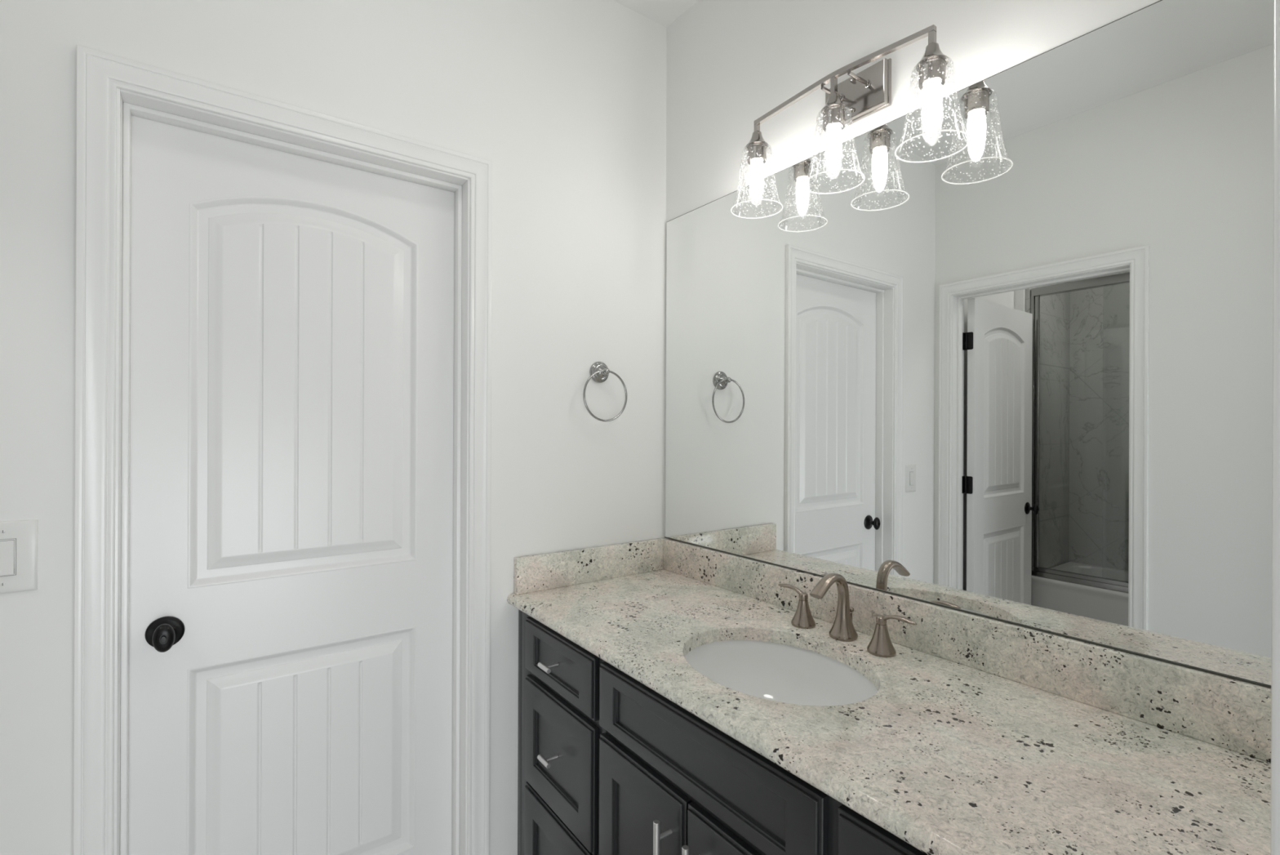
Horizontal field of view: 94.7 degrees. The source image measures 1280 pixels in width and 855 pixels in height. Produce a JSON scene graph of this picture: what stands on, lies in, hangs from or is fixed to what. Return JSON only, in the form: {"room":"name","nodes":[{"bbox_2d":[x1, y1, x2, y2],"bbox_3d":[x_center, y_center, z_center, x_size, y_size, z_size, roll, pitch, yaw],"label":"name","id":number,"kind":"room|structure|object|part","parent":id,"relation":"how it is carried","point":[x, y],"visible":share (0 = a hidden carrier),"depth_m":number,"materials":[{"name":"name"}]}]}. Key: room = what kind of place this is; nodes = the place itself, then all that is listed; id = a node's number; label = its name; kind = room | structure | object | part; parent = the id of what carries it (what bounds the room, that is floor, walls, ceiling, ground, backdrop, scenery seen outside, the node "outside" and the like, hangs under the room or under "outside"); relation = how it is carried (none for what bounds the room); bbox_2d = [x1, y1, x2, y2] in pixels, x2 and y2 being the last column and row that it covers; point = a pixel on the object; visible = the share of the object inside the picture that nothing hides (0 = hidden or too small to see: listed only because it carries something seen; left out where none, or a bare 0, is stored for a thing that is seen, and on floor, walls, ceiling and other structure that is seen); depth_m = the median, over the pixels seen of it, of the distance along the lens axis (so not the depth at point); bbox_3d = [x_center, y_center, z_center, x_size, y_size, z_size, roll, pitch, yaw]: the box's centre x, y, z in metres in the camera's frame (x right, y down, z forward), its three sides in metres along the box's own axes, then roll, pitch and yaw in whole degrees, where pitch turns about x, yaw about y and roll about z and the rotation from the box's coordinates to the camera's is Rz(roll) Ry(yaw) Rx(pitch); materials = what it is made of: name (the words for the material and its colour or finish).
{"room":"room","nodes":[
{"label":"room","id":0,"kind":"room"},
{"bbox_2d":[0,0,666,854],"bbox_3d":[-0.712,0.008,1.496,1.882,2.737,0.117,0,0,-36],"label":"wall","id":1,"kind":"structure","parent":0,"point":[566,100],"depth_m":1.61,"materials":[{"name":"white paint"}]},
{"bbox_2d":[0,519,38,593],"bbox_3d":[-1.172,0.240,1.084,0.089,0.133,0.010,0,0,-36],"label":"light switch","id":2,"kind":"object","parent":1,"relation":"attached to","point":[18,538],"visible":1,"depth_m":1.10,"materials":[{"name":"white plastic"}]},
{"bbox_2d":[72,44,492,854],"bbox_3d":[-0.788,0.321,1.431,0.835,2.111,0.135,0,0,-36],"label":"door","id":3,"kind":"structure","parent":1,"relation":"in","point":[283,310],"depth_m":1.41,"materials":[{"name":"white paint"}]},
{"bbox_3d":[-1.017,0.447,1.259,0.038,0.060,0.049,0,0,-36],"label":"knob","id":4,"kind":"part","parent":3,"relation":"part of","materials":[{"name":"black metal"}]},
{"bbox_2d":[513,537,662,594],"bbox_3d":[-0.141,0.422,1.823,0.524,0.101,0.022,0,0,-36],"label":"backsplash","id":5,"kind":"structure","parent":1,"relation":"attached to","point":[537,572],"depth_m":1.79,"materials":[{"name":"stone"}]},
{"bbox_2d":[582,361,626,421],"bbox_3d":[-0.115,-0.112,1.821,0.159,0.188,0.054,0,0,-36],"label":"towel ring","id":6,"kind":"object","parent":1,"relation":"attached to","point":[599,371],"visible":1,"depth_m":1.82,"materials":[{"name":"grey metal"}]},
{"bbox_2d":[613,0,697,27],"bbox_3d":[-0.788,-1.411,0.248,3.720,0.100,2.041,0,0,-36],"label":"ceiling","id":7,"kind":"structure","parent":0,"point":[664,12],"depth_m":1.91,"materials":[{"name":"white paint"}]},
{"bbox_2d":[664,0,1159,537],"bbox_3d":[0.581,0.013,1.419,0.120,2.737,1.758,0,0,-36],"label":"wall","id":8,"kind":"structure","parent":0,"point":[730,63],"depth_m":1.55,"materials":[{"name":"white paint"}]},
{"bbox_2d":[730,24,970,218],"bbox_3d":[0.452,-0.693,1.357,0.165,0.284,0.596,0,0,-36],"label":"vanity light","id":9,"kind":"object","parent":8,"relation":"attached to","point":[867,92],"visible":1,"depth_m":1.33,"materials":[{"name":"silver metal"}]},
{"bbox_3d":[0.304,-0.640,1.535,0.036,0.102,0.036,0,0,-36],"label":"light bulb","id":10,"kind":"part","parent":9,"relation":"part of","materials":[{"name":"white glass"}]},
{"bbox_3d":[0.454,-0.793,1.397,0.072,0.017,0.017,0,0,-36],"label":"support rod","id":11,"kind":"part","parent":9,"relation":"part of","materials":[{"name":"silver metal"}]},
{"bbox_3d":[0.442,-0.632,1.345,0.036,0.102,0.036,0,0,-36],"label":"light bulb","id":12,"kind":"part","parent":9,"relation":"part of","materials":[{"name":"white glass"}]},
{"bbox_3d":[0.496,-0.793,1.339,0.072,0.017,0.017,0,0,-36],"label":"support rod","id":13,"kind":"part","parent":9,"relation":"part of","materials":[{"name":"silver metal"}]},
{"bbox_3d":[0.575,-0.624,1.161,0.036,0.102,0.036,0,0,-36],"label":"light bulb","id":14,"kind":"part","parent":9,"relation":"part of","materials":[{"name":"white glass"}]},
{"bbox_2d":[660,537,1271,762],"bbox_3d":[0.520,0.425,1.376,0.022,0.101,1.522,0,0,-36],"label":"backsplash","id":15,"kind":"structure","parent":8,"relation":"attached to","point":[1233,714],"depth_m":1.07,"materials":[{"name":"stone"}]},
{"bbox_2d":[664,0,1274,688],"bbox_3d":[0.530,-0.159,1.380,0.008,1.065,1.507,0,0,-36],"label":"wall mirror","id":16,"kind":"object","parent":8,"relation":"attached to","point":[1022,375],"visible":1,"depth_m":1.11,"materials":[{"name":"grey mirror"}]},
{"bbox_3d":[-0.360,1.418,-0.359,3.720,0.080,3.541,0,0,-36],"label":"floor","id":17,"kind":"structure","parent":0,"visible":0},
{"bbox_2d":[517,608,926,854],"bbox_3d":[0.287,0.943,1.209,0.588,0.876,1.520,0,0,-36],"label":"vanity cabinet","id":18,"kind":"object","parent":17,"relation":"on","point":[608,764],"visible":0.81,"depth_m":1.19,"materials":[{"name":"black wood"}]},
{"bbox_3d":[-0.223,0.821,1.460,0.045,0.012,0.051,0,0,-36],"label":"drawer knob","id":19,"kind":"part","parent":18,"relation":"part of","materials":[{"name":"silver metal"}]},
{"bbox_3d":[-0.222,0.591,1.460,0.045,0.012,0.051,0,0,-36],"label":"drawer knob","id":20,"kind":"part","parent":18,"relation":"part of","materials":[{"name":"silver metal"}]},
{"bbox_3d":[-0.207,1.118,1.472,0.018,0.292,0.356,0,0,-36],"label":"drawer","id":21,"kind":"part","parent":18,"relation":"part of","materials":[{"name":"black paint"}]},
{"bbox_3d":[-0.206,0.821,1.472,0.018,0.284,0.356,0,0,-36],"label":"drawer","id":22,"kind":"part","parent":18,"relation":"part of","materials":[{"name":"black paint"}]},
{"bbox_3d":[-0.205,0.591,1.472,0.018,0.141,0.356,0,0,-36],"label":"drawer","id":23,"kind":"part","parent":18,"relation":"part of","materials":[{"name":"black paint"}]},
{"bbox_3d":[-0.190,0.671,1.483,0.018,0.032,0.342,0,0,-36],"label":"frame rail","id":24,"kind":"part","parent":18,"relation":"part of","materials":[{"name":"black paint"}]},
{"bbox_3d":[-0.002,0.972,1.190,0.018,0.584,0.292,0,0,-36],"label":"cabinet door","id":25,"kind":"part","parent":18,"relation":"part of","materials":[{"name":"black paint"}]},
{"bbox_3d":[0.041,0.813,1.082,0.041,0.190,0.012,0,0,-36],"label":"door pull","id":26,"kind":"part","parent":18,"relation":"part of","materials":[{"name":"silver metal"}]},
{"bbox_3d":[0.089,0.813,1.017,0.041,0.190,0.012,0,0,-36],"label":"door pull","id":27,"kind":"part","parent":18,"relation":"part of","materials":[{"name":"silver metal"}]},
{"bbox_3d":[0.102,0.672,1.081,0.018,0.032,0.576,0,0,-36],"label":"frame rail","id":28,"kind":"part","parent":18,"relation":"part of","materials":[{"name":"black paint"}]},
{"bbox_3d":[0.087,0.592,1.070,0.018,0.141,0.588,0,0,-36],"label":"false drawer","id":29,"kind":"part","parent":18,"relation":"part of","materials":[{"name":"black paint"}]},
{"bbox_3d":[0.102,0.517,1.081,0.018,0.026,0.576,0,0,-36],"label":"frame rail","id":30,"kind":"part","parent":18,"relation":"part of","materials":[{"name":"black paint"}]},
{"bbox_3d":[0.172,0.973,0.949,0.018,0.584,0.290,0,0,-36],"label":"cabinet door","id":31,"kind":"part","parent":18,"relation":"part of","materials":[{"name":"black paint"}]},
{"bbox_3d":[0.382,0.594,0.663,0.018,0.141,0.368,0,0,-36],"label":"drawer","id":32,"kind":"part","parent":18,"relation":"part of","materials":[{"name":"black paint"}]},
{"bbox_3d":[0.396,0.518,0.675,0.018,0.026,0.355,0,0,-36],"label":"frame rail","id":33,"kind":"part","parent":18,"relation":"part of","materials":[{"name":"black paint"}]},
{"bbox_2d":[506,568,1271,854],"bbox_3d":[0.300,0.490,1.217,0.566,0.030,1.522,0,0,-36],"label":"countertop","id":34,"kind":"structure","parent":18,"relation":"on","point":[946,757],"depth_m":0.88,"materials":[{"name":"stone"}]},
{"bbox_2d":[684,640,877,706],"bbox_3d":[0.275,0.578,1.203,0.381,0.144,0.468,0,0,-36],"label":"sink basin","id":35,"kind":"object","parent":34,"relation":"in","point":[768,670],"visible":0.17,"depth_m":1.36,"materials":[{"name":"white ceramic"}]},
{"bbox_2d":[777,573,916,657],"bbox_3d":[0.434,0.401,1.320,0.140,0.150,0.361,0,0,-36],"label":"faucet","id":36,"kind":"object","parent":34,"relation":"on","point":[842,628],"visible":1,"depth_m":1.32,"materials":[{"name":"silver metal"}]},
{"bbox_3d":[0.371,0.398,1.449,0.016,0.021,0.078,0,0,-36],"label":"lever","id":37,"kind":"part","parent":36,"relation":"part of","materials":[{"name":"silver metal"}]},
{"bbox_3d":[0.393,0.437,1.419,0.057,0.077,0.057,0,0,-36],"label":"handle","id":38,"kind":"part","parent":36,"relation":"part of","materials":[{"name":"silver metal"}]},
{"bbox_3d":[0.432,0.401,1.317,0.133,0.150,0.060,0,0,-36],"label":"spout","id":39,"kind":"part","parent":36,"relation":"part of","materials":[{"name":"silver metal"}]},
{"bbox_3d":[0.486,0.444,1.356,0.013,0.063,0.013,0,0,-36],"label":"drain lift rod","id":40,"kind":"part","parent":36,"relation":"part of","materials":[{"name":"silver metal"}]},
{"bbox_3d":[0.511,0.437,1.247,0.057,0.077,0.057,0,0,-36],"label":"handle","id":41,"kind":"part","parent":36,"relation":"part of","materials":[{"name":"silver metal"}]},
{"bbox_3d":[0.533,0.399,1.216,0.016,0.021,0.078,0,0,-36],"label":"lever","id":42,"kind":"part","parent":36,"relation":"part of","materials":[{"name":"silver metal"}]},
{"bbox_3d":[0.245,0.012,0.162,1.899,2.737,0.117,0,0,-36],"label":"wall","id":43,"kind":"structure","parent":0,"visible":0},
{"bbox_2d":[1270,0,1279,854],"bbox_3d":[0.053,0.324,0.030,0.882,2.111,0.127,0,0,-36],"label":"door frame","id":44,"kind":"structure","parent":43,"relation":"attached to","point":[1275,636],"depth_m":0.31,"materials":[{"name":"white paint"}]}
]}

